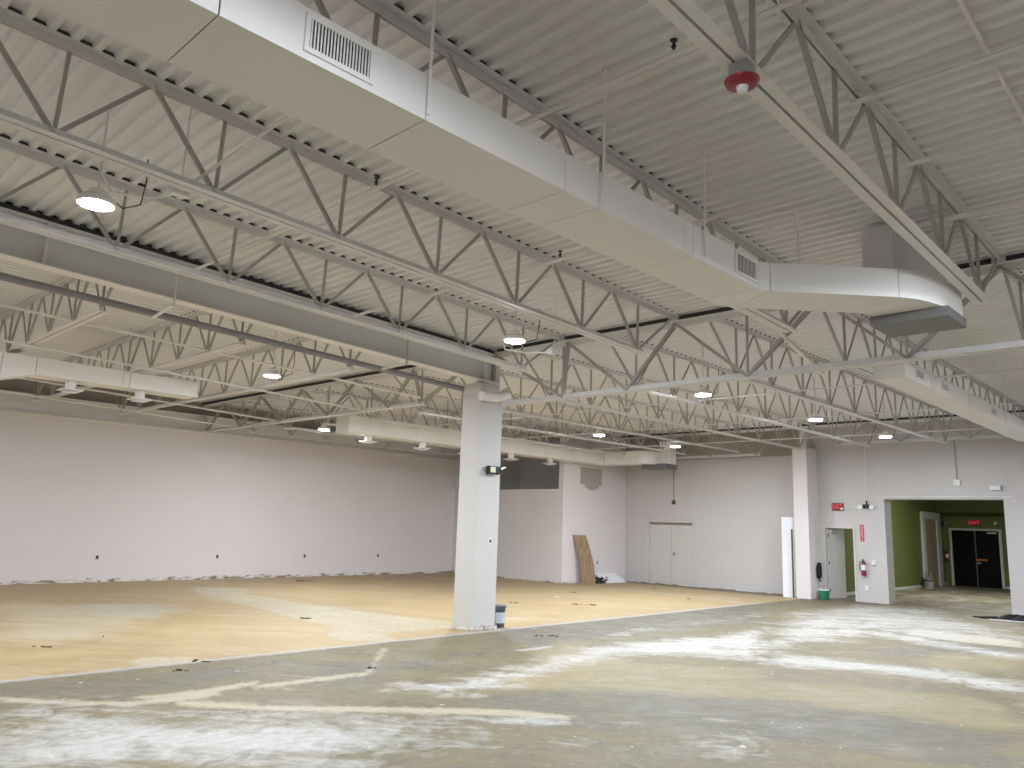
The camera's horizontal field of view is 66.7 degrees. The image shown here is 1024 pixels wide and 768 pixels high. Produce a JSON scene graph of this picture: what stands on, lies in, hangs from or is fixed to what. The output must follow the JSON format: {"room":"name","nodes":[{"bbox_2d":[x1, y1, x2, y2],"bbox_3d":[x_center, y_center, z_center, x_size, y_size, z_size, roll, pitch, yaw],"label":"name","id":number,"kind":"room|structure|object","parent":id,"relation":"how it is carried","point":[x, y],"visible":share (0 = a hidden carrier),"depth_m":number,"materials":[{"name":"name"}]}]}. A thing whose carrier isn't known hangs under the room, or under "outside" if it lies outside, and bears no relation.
{"room":"empty retail space","nodes":[
{"label":"empty retail space","id":0,"kind":"room"},
{"bbox_2d":[0,377,456,581],"bbox_3d":[-10.408,2.519,21.521,0.200,5.700,23.600,-8,-14,43],"label":"wall","id":1,"kind":"structure","parent":0,"point":[150,503],"depth_m":22.65,"materials":[{"name":"paint"}]},
{"bbox_2d":[0,571,451,584],"bbox_3d":[-10.353,5.272,21.019,0.020,0.110,23.400,-8,-14,43],"label":"baseboard","id":2,"kind":"structure","parent":1,"relation":"attached to","point":[87,580],"depth_m":22.29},
{"bbox_2d":[0,410,458,461],"bbox_3d":[-10.179,1.203,21.719,0.120,0.045,23.400,-8,-14,43],"label":"trim","id":3,"kind":"structure","parent":1,"relation":"attached to","point":[3,411],"depth_m":22.83,"materials":[{"name":"paint"}]},
{"bbox_2d":[0,390,458,459],"bbox_3d":[-10.069,0.930,21.670,0.200,0.472,23.200,-8,-14,43],"label":"steel beam","id":4,"kind":"structure","parent":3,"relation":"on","point":[8,401],"depth_m":22.18,"materials":[{"name":"metal"}]},
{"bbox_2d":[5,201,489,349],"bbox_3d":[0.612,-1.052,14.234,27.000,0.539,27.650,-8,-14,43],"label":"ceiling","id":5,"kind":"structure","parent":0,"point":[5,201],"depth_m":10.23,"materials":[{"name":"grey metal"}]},
{"bbox_2d":[452,443,559,581],"bbox_3d":[0.843,4.510,29.300,5.400,5.300,3.550,-8,-14,43],"label":"wall","id":6,"kind":"structure","parent":0,"point":[527,546],"depth_m":27.30,"materials":[{"name":"paint"}]},
{"bbox_2d":[452,571,560,583],"bbox_3d":[-0.331,6.793,27.438,5.400,0.068,0.015,-8,-14,43],"label":"baseboard","id":7,"kind":"structure","parent":6,"relation":"attached to","point":[452,571],"depth_m":26.59,"materials":[{"name":"grey"}]},
{"bbox_2d":[0,573,1023,767],"bbox_3d":[0.586,4.327,13.427,26.400,0.001,27.500,-8,-14,43],"label":"floor","id":8,"kind":"structure","parent":0,"point":[644,676],"depth_m":9.57,"materials":[{"name":"grey concrete"}]},
{"bbox_2d":[453,356,502,630],"bbox_3d":[-0.592,1.930,14.374,0.539,4.986,0.651,-8,-14,43],"label":"column","id":9,"kind":"structure","parent":8,"relation":"on","point":[478,500],"depth_m":14.13,"materials":[{"name":"paint"}]},
{"bbox_2d":[0,202,500,384],"bbox_3d":[-4.904,-1.519,10.092,0.220,1.072,13.430,-8,-14,43],"label":"steel beam","id":10,"kind":"structure","parent":9,"relation":"on","point":[17,245],"depth_m":10.85,"materials":[{"name":"metal"}]},
{"bbox_2d":[0,239,137,353],"bbox_3d":[-9.313,-0.862,14.198,12.080,0.836,0.150,-8,-14,43],"label":"joist","id":11,"kind":"object","parent":10,"relation":"on","point":[63,282],"visible":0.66,"depth_m":12.21,"materials":[{"name":"metal"}]},
{"bbox_2d":[0,339,359,409],"bbox_3d":[-7.913,-0.640,12.634,0.044,0.479,13.132,-8,-14,43],"label":"bar","id":12,"kind":"object","parent":11,"relation":"attached to","point":[2,340],"visible":1,"depth_m":14.22,"materials":[{"name":"metal"}]},
{"bbox_2d":[31,282,272,401],"bbox_3d":[-7.912,-0.489,15.621,12.080,0.836,0.150,-8,-14,43],"label":"joist","id":13,"kind":"object","parent":10,"relation":"on","point":[194,315],"visible":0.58,"depth_m":14.23,"materials":[{"name":"metal"}]},
{"bbox_2d":[151,274,186,318],"bbox_3d":[-4.561,-1.200,10.502,0.674,0.614,0.264,-8,-14,43],"label":"conduit","id":14,"kind":"object","parent":10,"relation":"attached to","point":[177,275],"visible":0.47,"depth_m":10.22,"materials":[{"name":"metal"}]},
{"bbox_2d":[112,315,384,414],"bbox_3d":[-6.532,-0.122,17.023,12.080,0.836,0.150,-8,-14,43],"label":"joist","id":15,"kind":"object","parent":10,"relation":"on","point":[349,368],"visible":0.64,"depth_m":15.95,"materials":[{"name":"metal"}]},
{"bbox_2d":[382,340,408,369],"bbox_3d":[-1.933,-0.531,13.178,0.670,0.544,0.142,-8,-14,43],"label":"conduit","id":16,"kind":"object","parent":10,"relation":"attached to","point":[406,362],"visible":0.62,"depth_m":12.99,"materials":[{"name":"metal"}]},
{"bbox_2d":[201,365,456,431],"bbox_3d":[-4.879,0.415,18.871,11.770,0.876,0.170,-8,-14,43],"label":"girder","id":17,"kind":"object","parent":9,"relation":"attached to","point":[412,369],"visible":0.91,"depth_m":18.48,"materials":[{"name":"metal"}]},
{"bbox_2d":[478,386,511,401],"bbox_3d":[-0.305,0.175,14.389,0.188,0.359,0.742,-8,-14,43],"label":"drain pipe","id":18,"kind":"object","parent":9,"relation":"attached to","point":[504,395],"visible":1,"depth_m":14.27,"materials":[{"name":"paint"}]},
{"bbox_2d":[486,466,506,474],"bbox_3d":[-0.298,1.587,14.294,0.440,0.146,0.154,11,-13,-40],"label":"light","id":19,"kind":"object","parent":9,"relation":"attached to","point":[496,470],"visible":1,"depth_m":14.19,"materials":[{"name":"black plastic"}]},
{"bbox_2d":[495,604,505,627],"bbox_3d":[-0.267,4.255,14.291,0.316,0.392,0.316,-8,-14,43],"label":"paint bucket","id":20,"kind":"object","parent":8,"relation":"on","point":[499,608],"visible":0.58,"depth_m":14.17,"materials":[{"name":"plastic"}]},
{"bbox_2d":[572,535,588,583],"bbox_3d":[2.288,5.867,26.087,0.587,1.580,0.174,0,-10,12],"label":"plank","id":21,"kind":"object","parent":8,"relation":"on","point":[581,555],"visible":1,"depth_m":26.07,"materials":[{"name":"brown wood"}]},
{"bbox_2d":[579,535,595,583],"bbox_3d":[2.520,5.887,26.153,0.587,1.580,0.174,0,-10,12],"label":"plank","id":22,"kind":"object","parent":8,"relation":"on","point":[591,573],"visible":1,"depth_m":26.14,"materials":[{"name":"brown wood"}]},
{"bbox_2d":[595,573,625,582],"bbox_3d":[3.428,6.750,27.072,0.562,0.318,1.150,-8,-14,43],"label":"sheet","id":23,"kind":"object","parent":8,"relation":"on","point":[613,578],"visible":0.79,"depth_m":27.07,"materials":[{"name":"white plastic"}]},
{"bbox_2d":[781,517,794,597],"bbox_3d":[8.309,5.197,23.422,0.340,2.359,0.133,-3,-11,24],"label":"board","id":24,"kind":"object","parent":8,"relation":"on","point":[786,522],"visible":1,"depth_m":23.42,"materials":[{"name":"laminate"}]},
{"bbox_2d":[791,529,794,597],"bbox_3d":[8.350,5.333,23.164,0.040,2.000,0.040,-8,-14,43],"label":"wood strip","id":25,"kind":"object","parent":8,"relation":"on","point":[791,529],"visible":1,"depth_m":23.15,"materials":[{"name":"wood"}]},
{"bbox_2d":[792,431,820,598],"bbox_3d":[8.896,3.904,23.538,0.440,4.980,0.750,-8,-14,43],"label":"pillar","id":26,"kind":"structure","parent":8,"relation":"on","point":[804,461],"depth_m":23.28,"materials":[{"name":"paint"}]},
{"bbox_2d":[818,589,829,599],"bbox_3d":[9.129,6.159,22.792,0.341,0.296,0.331,-8,-14,43],"label":"bucket","id":27,"kind":"object","parent":8,"relation":"on","point":[823,594],"visible":1,"depth_m":22.68,"materials":[{"name":"green plastic"}]},
{"bbox_2d":[816,562,822,588],"bbox_3d":[9.118,5.805,23.041,0.243,1.024,0.196,-8,-14,43],"label":"mop","id":28,"kind":"object","parent":27,"relation":"in","point":[818,567],"visible":1,"depth_m":23.05,"materials":[{"name":"metal"}]},
{"bbox_2d":[972,614,1023,622],"bbox_3d":[11.879,5.592,18.693,1.457,0.158,0.962,-8,-14,43],"label":"heap","id":29,"kind":"object","parent":8,"relation":"on","point":[1009,617],"visible":1,"depth_m":18.51,"materials":[{"name":"black fabric"}]},
{"bbox_2d":[0,0,1023,443],"bbox_3d":[0.590,-0.935,14.195,26.400,0.483,27.000,-8,-14,43],"label":"ceiling","id":30,"kind":"structure","parent":0,"point":[661,117],"depth_m":7.84,"materials":[{"name":"paint"}]},
{"bbox_2d":[0,327,198,402],"bbox_3d":[-9.762,-0.979,12.172,0.630,1.481,9.780,-8,-14,43],"label":"air duct","id":31,"kind":"object","parent":30,"relation":"hanging from","point":[12,366],"visible":1,"depth_m":14.03,"materials":[{"name":"metal"}]},
{"bbox_2d":[76,102,148,211],"bbox_3d":[-3.447,-1.968,6.757,0.304,0.960,0.498,-8,-14,43],"label":"lamp","id":32,"kind":"object","parent":30,"relation":"hanging from","point":[95,198],"visible":0.99,"depth_m":6.58,"materials":[{"name":"paint"}]},
{"bbox_2d":[97,108,191,199],"bbox_3d":[-3.170,-2.000,6.829,0.830,0.800,0.253,1,-10,7],"label":"junction box","id":33,"kind":"object","parent":30,"relation":"attached to","point":[173,191],"visible":0.81,"depth_m":6.75,"materials":[{"name":"white plastic"}]},
{"bbox_2d":[193,115,290,180],"bbox_3d":[-2.199,-1.972,6.557,1.221,0.646,0.175,-2,-11,19],"label":"pipe","id":34,"kind":"object","parent":33,"relation":"attached to","point":[285,118],"visible":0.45,"depth_m":6.60,"materials":[{"name":"metal"}]},
{"bbox_2d":[263,330,294,377],"bbox_3d":[-4.102,-0.586,13.738,0.304,0.960,0.498,-8,-14,43],"label":"lamp","id":35,"kind":"object","parent":30,"relation":"hanging from","point":[272,372],"visible":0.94,"depth_m":13.55,"materials":[{"name":"white plastic"}]},
{"bbox_2d":[229,401,517,461],"bbox_3d":[-3.755,1.788,26.599,0.140,0.886,12.770,-8,-14,43],"label":"joist","id":36,"kind":"object","parent":30,"relation":"attached to","point":[247,403],"visible":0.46,"depth_m":24.07,"materials":[{"name":"metal"}]},
{"bbox_2d":[272,396,559,459],"bbox_3d":[-2.383,1.599,25.298,0.140,0.886,12.770,-8,-14,43],"label":"joist","id":37,"kind":"object","parent":30,"relation":"attached to","point":[283,397],"visible":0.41,"depth_m":23.47,"materials":[{"name":"metal"}]},
{"bbox_2d":[302,389,558,442],"bbox_3d":[-1.011,1.411,23.997,0.140,0.886,12.770,-8,-14,43],"label":"joist","id":38,"kind":"object","parent":30,"relation":"attached to","point":[349,396],"visible":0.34,"depth_m":21.70,"materials":[{"name":"metal"}]},
{"bbox_2d":[343,381,648,454],"bbox_3d":[0.361,1.222,22.696,0.140,0.886,12.770,-8,-14,43],"label":"joist","id":39,"kind":"object","parent":30,"relation":"attached to","point":[370,416],"visible":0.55,"depth_m":20.87,"materials":[{"name":"metal"}]},
{"bbox_2d":[29,0,966,337],"bbox_3d":[0.233,-2.045,4.895,1.780,1.398,12.976,-8,-14,43],"label":"air duct","id":40,"kind":"object","parent":30,"relation":"hanging from","point":[285,56],"visible":0.99,"depth_m":5.01,"materials":[{"name":"metal"}]},
{"bbox_2d":[336,394,676,469],"bbox_3d":[0.542,1.517,22.917,2.700,1.338,11.596,-8,-14,43],"label":"air duct","id":41,"kind":"object","parent":30,"relation":"hanging from","point":[346,424],"visible":0.78,"depth_m":23.64,"materials":[{"name":"metal"}]},
{"bbox_2d":[503,308,539,343],"bbox_3d":[0.120,-1.014,10.409,0.304,0.960,0.498,-8,-14,43],"label":"lamp","id":42,"kind":"object","parent":30,"relation":"hanging from","point":[514,337],"visible":0.93,"depth_m":10.20,"materials":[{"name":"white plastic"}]},
{"bbox_2d":[500,293,557,354],"bbox_3d":[0.258,-0.857,11.199,0.830,0.893,0.253,1,-10,7],"label":"junction box","id":43,"kind":"object","parent":30,"relation":"attached to","point":[551,351],"visible":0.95,"depth_m":11.10,"materials":[{"name":"white plastic"}]},
{"bbox_2d":[593,401,610,435],"bbox_3d":[2.337,0.879,20.301,0.304,0.960,0.498,-8,-14,43],"label":"lamp","id":44,"kind":"object","parent":30,"relation":"hanging from","point":[598,432],"visible":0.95,"depth_m":20.10,"materials":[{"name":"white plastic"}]},
{"bbox_2d":[539,355,815,425],"bbox_3d":[4.651,0.344,18.475,0.086,0.136,12.150,-8,-14,43],"label":"conduit line","id":45,"kind":"object","parent":30,"relation":"attached to","point":[539,355],"visible":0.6,"depth_m":16.67,"materials":[{"name":"paint"}]},
{"bbox_2d":[614,426,782,458],"bbox_3d":[5.999,2.037,26.041,6.400,0.896,0.170,-8,-14,43],"label":"girder","id":46,"kind":"object","parent":30,"relation":"attached to","point":[768,428],"visible":0.63,"depth_m":25.41,"materials":[{"name":"metal"}]},
{"bbox_2d":[394,374,696,454],"bbox_3d":[1.733,1.034,21.395,0.140,0.886,12.770,-8,-14,43],"label":"joist","id":47,"kind":"object","parent":46,"relation":"on","point":[639,442],"visible":0.59,"depth_m":21.29,"materials":[{"name":"metal"}]},
{"bbox_2d":[459,370,750,452],"bbox_3d":[3.105,0.845,20.094,0.140,0.886,12.770,-8,-14,43],"label":"joist","id":48,"kind":"object","parent":46,"relation":"on","point":[502,372],"visible":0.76,"depth_m":19.65,"materials":[{"name":"metal"}]},
{"bbox_2d":[694,346,718,396],"bbox_3d":[3.435,-0.256,13.811,0.304,0.960,0.498,-8,-14,43],"label":"lamp","id":49,"kind":"object","parent":30,"relation":"hanging from","point":[702,391],"visible":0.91,"depth_m":13.62,"materials":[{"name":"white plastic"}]},
{"bbox_2d":[495,253,1023,405],"bbox_3d":[4.790,-0.812,9.681,14.138,1.089,0.190,-8,-14,43],"label":"girder","id":50,"kind":"object","parent":30,"relation":"attached to","point":[1007,263],"visible":0.76,"depth_m":11.23,"materials":[{"name":"metal"}]},
{"bbox_2d":[0,134,563,371],"bbox_3d":[-3.703,-1.673,8.781,0.170,1.234,13.195,-8,-14,43],"label":"joist","id":51,"kind":"object","parent":50,"relation":"on","point":[58,161],"visible":0.95,"depth_m":9.25,"materials":[{"name":"metal"}]},
{"bbox_2d":[0,6,679,354],"bbox_3d":[-2.071,-1.897,7.234,0.170,1.234,13.195,-8,-14,43],"label":"joist","id":52,"kind":"object","parent":50,"relation":"on","point":[11,17],"visible":0.98,"depth_m":7.15,"materials":[{"name":"metal"}]},
{"bbox_2d":[314,0,800,332],"bbox_3d":[-0.475,-2.116,5.721,0.170,1.234,13.195,-8,-14,43],"label":"joist","id":53,"kind":"object","parent":50,"relation":"on","point":[394,15],"visible":0.38,"depth_m":6.53,"materials":[{"name":"metal"}]},
{"bbox_2d":[731,307,824,375],"bbox_3d":[3.744,-0.558,10.614,0.173,0.280,3.624,-6,-13,38],"label":"gas pipe","id":54,"kind":"object","parent":50,"relation":"attached to","point":[802,354],"visible":0.66,"depth_m":10.58,"materials":[{"name":"metal"}]},
{"bbox_2d":[648,0,1006,303],"bbox_3d":[1.041,-2.325,4.283,0.170,1.234,13.195,-8,-14,43],"label":"joist","id":55,"kind":"object","parent":50,"relation":"on","point":[687,16],"visible":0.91,"depth_m":5.67,"materials":[{"name":"metal"}]},
{"bbox_2d":[724,58,759,93],"bbox_3d":[1.318,-1.747,4.462,0.200,0.170,0.200,-8,-14,43],"label":"fire alarm strobe","id":56,"kind":"object","parent":55,"relation":"attached to","point":[742,78],"visible":1,"depth_m":4.42,"materials":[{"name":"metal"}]},
{"bbox_2d":[807,377,826,420],"bbox_3d":[6.383,0.299,16.328,0.304,0.960,0.498,-8,-14,43],"label":"lamp","id":57,"kind":"object","parent":30,"relation":"hanging from","point":[815,416],"visible":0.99,"depth_m":16.13,"materials":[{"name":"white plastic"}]},
{"bbox_2d":[878,400,894,437],"bbox_3d":[9.049,0.823,18.844,0.304,0.960,0.498,-8,-14,43],"label":"lamp","id":58,"kind":"object","parent":30,"relation":"hanging from","point":[885,434],"visible":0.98,"depth_m":18.66,"materials":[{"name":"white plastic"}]},
{"bbox_2d":[823,312,1023,418],"bbox_3d":[8.506,0.103,14.973,0.140,0.886,12.770,-8,-14,43],"label":"joist","id":59,"kind":"object","parent":30,"relation":"attached to","point":[845,356],"visible":0.26,"depth_m":12.88,"materials":[{"name":"metal"}]},
{"bbox_2d":[412,368,1023,427],"bbox_3d":[2.585,0.446,15.769,15.950,0.028,0.028,-8,-14,43],"label":"bar","id":60,"kind":"object","parent":59,"relation":"attached to","point":[1022,368],"visible":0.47,"depth_m":14.02,"materials":[{"name":"metal"}]},
{"bbox_2d":[501,402,1023,439],"bbox_3d":[4.796,0.930,18.031,15.950,0.028,0.028,-8,-14,43],"label":"bar","id":61,"kind":"object","parent":59,"relation":"attached to","point":[1015,402],"visible":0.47,"depth_m":17.00,"materials":[{"name":"metal"}]},
{"bbox_2d":[570,428,987,450],"bbox_3d":[7.146,1.444,20.434,15.950,0.028,0.028,-8,-14,43],"label":"bar","id":62,"kind":"object","parent":59,"relation":"attached to","point":[972,428],"visible":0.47,"depth_m":20.06,"materials":[{"name":"metal"}]},
{"bbox_2d":[873,341,1023,441],"bbox_3d":[9.183,0.214,14.996,10.718,1.023,1.222,11,-13,-40],"label":"air duct","id":63,"kind":"object","parent":30,"relation":"hanging from","point":[909,378],"visible":0.98,"depth_m":12.88,"materials":[{"name":"metal"}]},
{"bbox_2d":[956,0,989,53],"bbox_3d":[2.901,-2.414,5.001,0.032,0.072,1.151,-8,-14,43],"label":"conduit","id":64,"kind":"object","parent":30,"relation":"attached to","point":[961,3],"visible":1,"depth_m":5.14,"materials":[{"name":"metal"}]},
{"bbox_2d":[994,67,1023,123],"bbox_3d":[3.850,-2.157,5.964,0.032,0.072,1.101,-8,-14,43],"label":"conduit","id":65,"kind":"object","parent":30,"relation":"attached to","point":[996,69],"visible":1,"depth_m":5.83,"materials":[{"name":"metal"}]},
{"bbox_2d":[1003,269,1023,339],"bbox_3d":[10.073,-0.112,13.487,0.140,0.886,12.770,-8,-14,43],"label":"joist","id":66,"kind":"object","parent":30,"relation":"attached to","point":[1020,283],"visible":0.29,"depth_m":9.47,"materials":[{"name":"metal"}]},
{"bbox_3d":[2.549,-2.521,2.834,0.170,0.826,13.200,-8,-16,43],"label":"joist","id":67,"kind":"object","parent":30,"relation":"attached to","visible":0},
{"bbox_2d":[893,200,1023,232],"bbox_3d":[5.031,-1.724,7.016,3.000,0.060,0.060,-8,-14,42],"label":"pipe","id":68,"kind":"object","parent":67,"relation":"attached to","point":[1020,203],"visible":0.89,"depth_m":7.50,"materials":[{"name":"metal"}]},
{"bbox_2d":[557,429,625,582],"bbox_3d":[2.863,4.281,27.374,0.200,5.200,3.550,-8,-14,43],"label":"wall","id":69,"kind":"structure","parent":0,"point":[599,515],"depth_m":27.11,"materials":[{"name":"paint"}]},
{"bbox_2d":[580,467,601,490],"bbox_3d":[2.779,3.329,27.271,0.008,0.770,1.200,-8,-14,43],"label":"wall patch","id":70,"kind":"object","parent":69,"relation":"attached to","point":[591,478],"depth_m":27.27,"materials":[{"name":"beige paint"}]},
{"bbox_2d":[625,416,1023,614],"bbox_3d":[11.863,3.500,21.643,21.200,5.300,0.550,-8,-14,43],"label":"wall","id":71,"kind":"structure","parent":0,"point":[736,507],"depth_m":23.90,"materials":[{"name":"white paint"}]},
{"bbox_2d":[650,525,671,583],"bbox_3d":[5.229,5.969,27.353,0.870,2.010,0.040,-8,-14,43],"label":"door","id":72,"kind":"structure","parent":71,"relation":"in","point":[660,535],"depth_m":27.33,"materials":[{"name":"paint"}]},
{"bbox_2d":[647,520,694,586],"bbox_3d":[5.518,5.849,27.026,1.900,2.170,0.140,-8,-14,43],"label":"trim","id":73,"kind":"structure","parent":71,"relation":"attached to","point":[648,521],"depth_m":27.41,"materials":[{"name":"paint"}]},
{"bbox_2d":[650,522,691,525],"bbox_3d":[5.592,4.894,27.242,1.760,0.090,0.020,-8,-14,43],"label":"trim","id":74,"kind":"structure","parent":71,"relation":"attached to","point":[651,523],"depth_m":27.32,"materials":[{"name":"grey metal"}]},
{"bbox_2d":[671,525,692,585],"bbox_3d":[5.843,5.876,26.722,0.880,2.010,0.112,-8,-14,43],"label":"door","id":75,"kind":"structure","parent":71,"relation":"in","point":[681,536],"depth_m":26.75,"materials":[{"name":"paint"}]},
{"bbox_2d":[625,580,795,595],"bbox_3d":[6.689,6.719,25.615,7.250,0.035,0.012,-8,-14,43],"label":"baseboard","id":76,"kind":"structure","parent":71,"relation":"attached to","point":[625,580],"depth_m":25.61,"materials":[{"name":"grey"}]},
{"bbox_2d":[827,529,846,598],"bbox_3d":[9.805,5.406,23.461,0.814,2.040,0.109,9,-12,-32],"label":"door","id":77,"kind":"structure","parent":71,"relation":"in","point":[835,537],"depth_m":23.45,"materials":[{"name":"paint"}]},
{"bbox_2d":[832,503,843,510],"bbox_3d":[9.716,3.666,23.243,0.355,0.220,0.105,-8,-14,43],"label":"exit sign","id":78,"kind":"object","parent":71,"relation":"attached to","point":[835,506],"visible":1,"depth_m":23.24,"materials":[{"name":"red plastic"}]},
{"bbox_2d":[822,525,857,601],"bbox_3d":[9.746,5.292,23.064,0.960,2.140,0.225,-8,-14,43],"label":"trim","id":79,"kind":"structure","parent":71,"relation":"attached to","point":[824,528],"depth_m":23.19,"materials":[{"name":"paint"}]},
{"bbox_2d":[859,559,866,575],"bbox_3d":[10.129,5.286,22.445,0.180,0.477,0.156,3,-10,-4],"label":"fire extinguisher","id":80,"kind":"object","parent":71,"relation":"attached to","point":[863,564],"visible":1,"depth_m":22.38,"materials":[{"name":"red metal"}]},
{"bbox_2d":[857,501,873,509],"bbox_3d":[10.314,3.526,22.671,0.480,0.257,0.130,-8,-14,43],"label":"emergency light","id":81,"kind":"object","parent":71,"relation":"attached to","point":[867,506],"visible":1,"depth_m":22.68,"materials":[{"name":"white plastic"}]},
{"bbox_2d":[867,496,1014,502],"bbox_3d":[11.705,3.177,21.457,3.690,0.162,0.020,-8,-14,43],"label":"conduit","id":82,"kind":"object","parent":71,"relation":"attached to","point":[867,496],"visible":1,"depth_m":21.38,"materials":[{"name":"metal"}]},
{"bbox_2d":[953,440,960,485],"bbox_3d":[12.111,2.127,21.256,0.160,1.280,0.070,-8,-14,43],"label":"wall box","id":83,"kind":"object","parent":71,"relation":"attached to","point":[957,482],"visible":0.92,"depth_m":21.18,"materials":[{"name":"white plastic"}]},
{"bbox_2d":[831,500,945,591],"bbox_3d":[13.830,5.350,28.415,0.200,4.200,12.300,-8,-14,43],"label":"wall","id":84,"kind":"structure","parent":0,"point":[905,514],"depth_m":29.11,"materials":[{"name":"green paint"}]},
{"bbox_2d":[847,583,1009,594],"bbox_3d":[16.436,6.974,25.378,7.400,0.100,12.100,-8,-14,43],"label":"baseboard","id":85,"kind":"structure","parent":84,"relation":"attached to","point":[915,586],"depth_m":28.74,"materials":[{"name":"white paint"}]},
{"bbox_2d":[920,511,944,585],"bbox_3d":[16.819,6.609,31.165,0.100,2.900,2.300,-8,-14,43],"label":"trim","id":86,"kind":"structure","parent":84,"relation":"attached to","point":[923,515],"depth_m":31.42,"materials":[{"name":"white paint"}]},
{"bbox_2d":[925,519,939,585],"bbox_3d":[16.725,6.729,31.089,0.035,2.610,1.600,-8,-14,43],"label":"door","id":87,"kind":"structure","parent":84,"relation":"in","point":[930,525],"depth_m":31.18,"materials":[{"name":"beige laminate"}]},
{"bbox_2d":[840,585,1011,613],"bbox_3d":[16.602,7.208,25.519,7.400,0.300,12.600,-8,-14,43],"label":"floor","id":88,"kind":"structure","parent":0,"point":[947,596],"depth_m":25.00,"materials":[{"name":"beige concrete"}]},
{"bbox_2d":[923,572,934,588],"bbox_3d":[15.890,7.473,29.695,0.400,0.616,0.400,-8,-14,43],"label":"pail","id":89,"kind":"object","parent":88,"relation":"on","point":[928,582],"visible":1,"depth_m":29.56,"materials":[{"name":"black plastic"}]},
{"bbox_2d":[935,500,1003,512],"bbox_3d":[20.527,4.376,30.068,7.400,1.250,1.000,-8,-14,43],"label":"wall","id":90,"kind":"structure","parent":0,"point":[942,506],"depth_m":31.32,"materials":[{"name":"green paint"}]},
{"bbox_2d":[942,513,1009,588],"bbox_3d":[20.733,6.502,29.978,7.400,2.950,0.200,-8,-14,43],"label":"wall","id":91,"kind":"structure","parent":0,"point":[951,520],"depth_m":31.86,"materials":[{"name":"green paint"}]},
{"bbox_2d":[952,530,978,586],"bbox_3d":[18.558,7.129,31.886,0.860,2.230,0.060,-8,-14,43],"label":"door","id":92,"kind":"structure","parent":91,"relation":"in","point":[963,541],"depth_m":31.87,"materials":[{"name":"black paint"}]},
{"bbox_2d":[949,528,1005,588],"bbox_3d":[18.852,7.049,31.587,1.890,2.320,0.160,-8,-14,43],"label":"trim","id":93,"kind":"structure","parent":91,"relation":"attached to","point":[950,529],"depth_m":31.57,"materials":[{"name":"white paint"}]},
{"bbox_2d":[975,531,1002,588],"bbox_3d":[19.150,7.041,31.290,0.850,2.230,0.110,-8,-14,43],"label":"door","id":94,"kind":"structure","parent":91,"relation":"in","point":[987,542],"depth_m":31.29,"materials":[{"name":"black paint"}]},
{"bbox_3d":[-8.890,-0.570,4.144,26.400,5.700,0.200,-8,-14,43],"label":"wall","id":95,"kind":"structure","parent":0,"visible":0},
{"bbox_2d":[0,390,230,426],"bbox_3d":[-12.245,-0.045,16.742,0.044,0.479,13.132,-8,-14,43],"label":"bar","id":96,"kind":"object","parent":95,"relation":"attached to","point":[0,390],"visible":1,"depth_m":19.14,"materials":[{"name":"paint"}]},
{"bbox_2d":[18,377,275,420],"bbox_3d":[-10.512,-0.283,15.098,0.044,0.479,13.132,-8,-14,43],"label":"bar","id":97,"kind":"object","parent":95,"relation":"attached to","point":[24,378],"visible":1,"depth_m":17.60,"materials":[{"name":"metal"}]},
{"bbox_2d":[0,272,463,391],"bbox_3d":[-5.347,-1.081,10.219,0.100,0.535,13.133,-8,-14,43],"label":"pipe","id":98,"kind":"object","parent":95,"relation":"attached to","point":[5,277],"visible":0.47,"depth_m":11.17,"materials":[{"name":"grey metal"}]},
{"bbox_3d":[10.215,0.189,4.757,0.200,5.700,27.700,-8,-14,43],"label":"wall","id":99,"kind":"structure","parent":0,"visible":0},
{"bbox_2d":[194,0,802,269],"bbox_3d":[0.735,-2.183,5.619,14.200,0.042,0.042,-8,-14,43],"label":"pipe","id":100,"kind":"object","parent":99,"relation":"attached to","point":[786,3],"visible":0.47,"depth_m":5.82,"materials":[{"name":"metal"}]},
{"bbox_2d":[352,131,1023,316],"bbox_3d":[2.481,-1.732,7.395,14.200,0.042,0.042,-8,-14,43],"label":"pipe","id":101,"kind":"object","parent":99,"relation":"attached to","point":[1018,134],"visible":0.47,"depth_m":7.33,"materials":[{"name":"metal"}]},
{"bbox_2d":[800,410,1023,445],"bbox_3d":[13.751,0.864,18.713,13.900,0.676,0.170,-8,-14,43],"label":"girder","id":102,"kind":"object","parent":99,"relation":"attached to","point":[946,417],"visible":0.69,"depth_m":21.39,"materials":[{"name":"metal"}]},
{"bbox_2d":[523,351,809,449],"bbox_3d":[4.513,0.652,18.759,0.140,0.886,12.770,-8,-14,43],"label":"joist","id":103,"kind":"object","parent":102,"relation":"on","point":[590,401],"visible":0.68,"depth_m":17.48,"materials":[{"name":"metal"}]},
{"bbox_2d":[611,336,878,446],"bbox_3d":[5.921,0.458,17.424,0.140,0.886,12.770,-8,-14,43],"label":"joist","id":104,"kind":"object","parent":102,"relation":"on","point":[692,361],"visible":0.62,"depth_m":16.12,"materials":[{"name":"metal"}]},
{"bbox_2d":[709,319,952,443],"bbox_3d":[7.293,0.270,16.123,0.140,0.886,12.770,-8,-14,43],"label":"joist","id":105,"kind":"object","parent":102,"relation":"on","point":[736,326],"visible":0.83,"depth_m":15.01,"materials":[{"name":"metal"}]},
{"bbox_2d":[849,42,1023,106],"bbox_3d":[4.763,-2.443,3.916,6.000,0.015,0.060,-8,-14,43],"label":"bridging angle","id":106,"kind":"object","parent":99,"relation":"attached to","point":[1009,50],"visible":1,"depth_m":5.54,"materials":[{"name":"metal"}]},
{"bbox_3d":[-12.121,-1.610,11.345,12.080,0.836,0.150,-8,-14,43],"label":"joist","id":107,"kind":"object","parent":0,"visible":0},
{"bbox_2d":[0,303,420,398],"bbox_3d":[-6.394,-0.927,11.210,0.044,0.479,13.132,-8,-14,43],"label":"bar","id":108,"kind":"object","parent":107,"relation":"attached to","point":[1,304],"visible":1,"depth_m":12.41,"materials":[{"name":"paint"}]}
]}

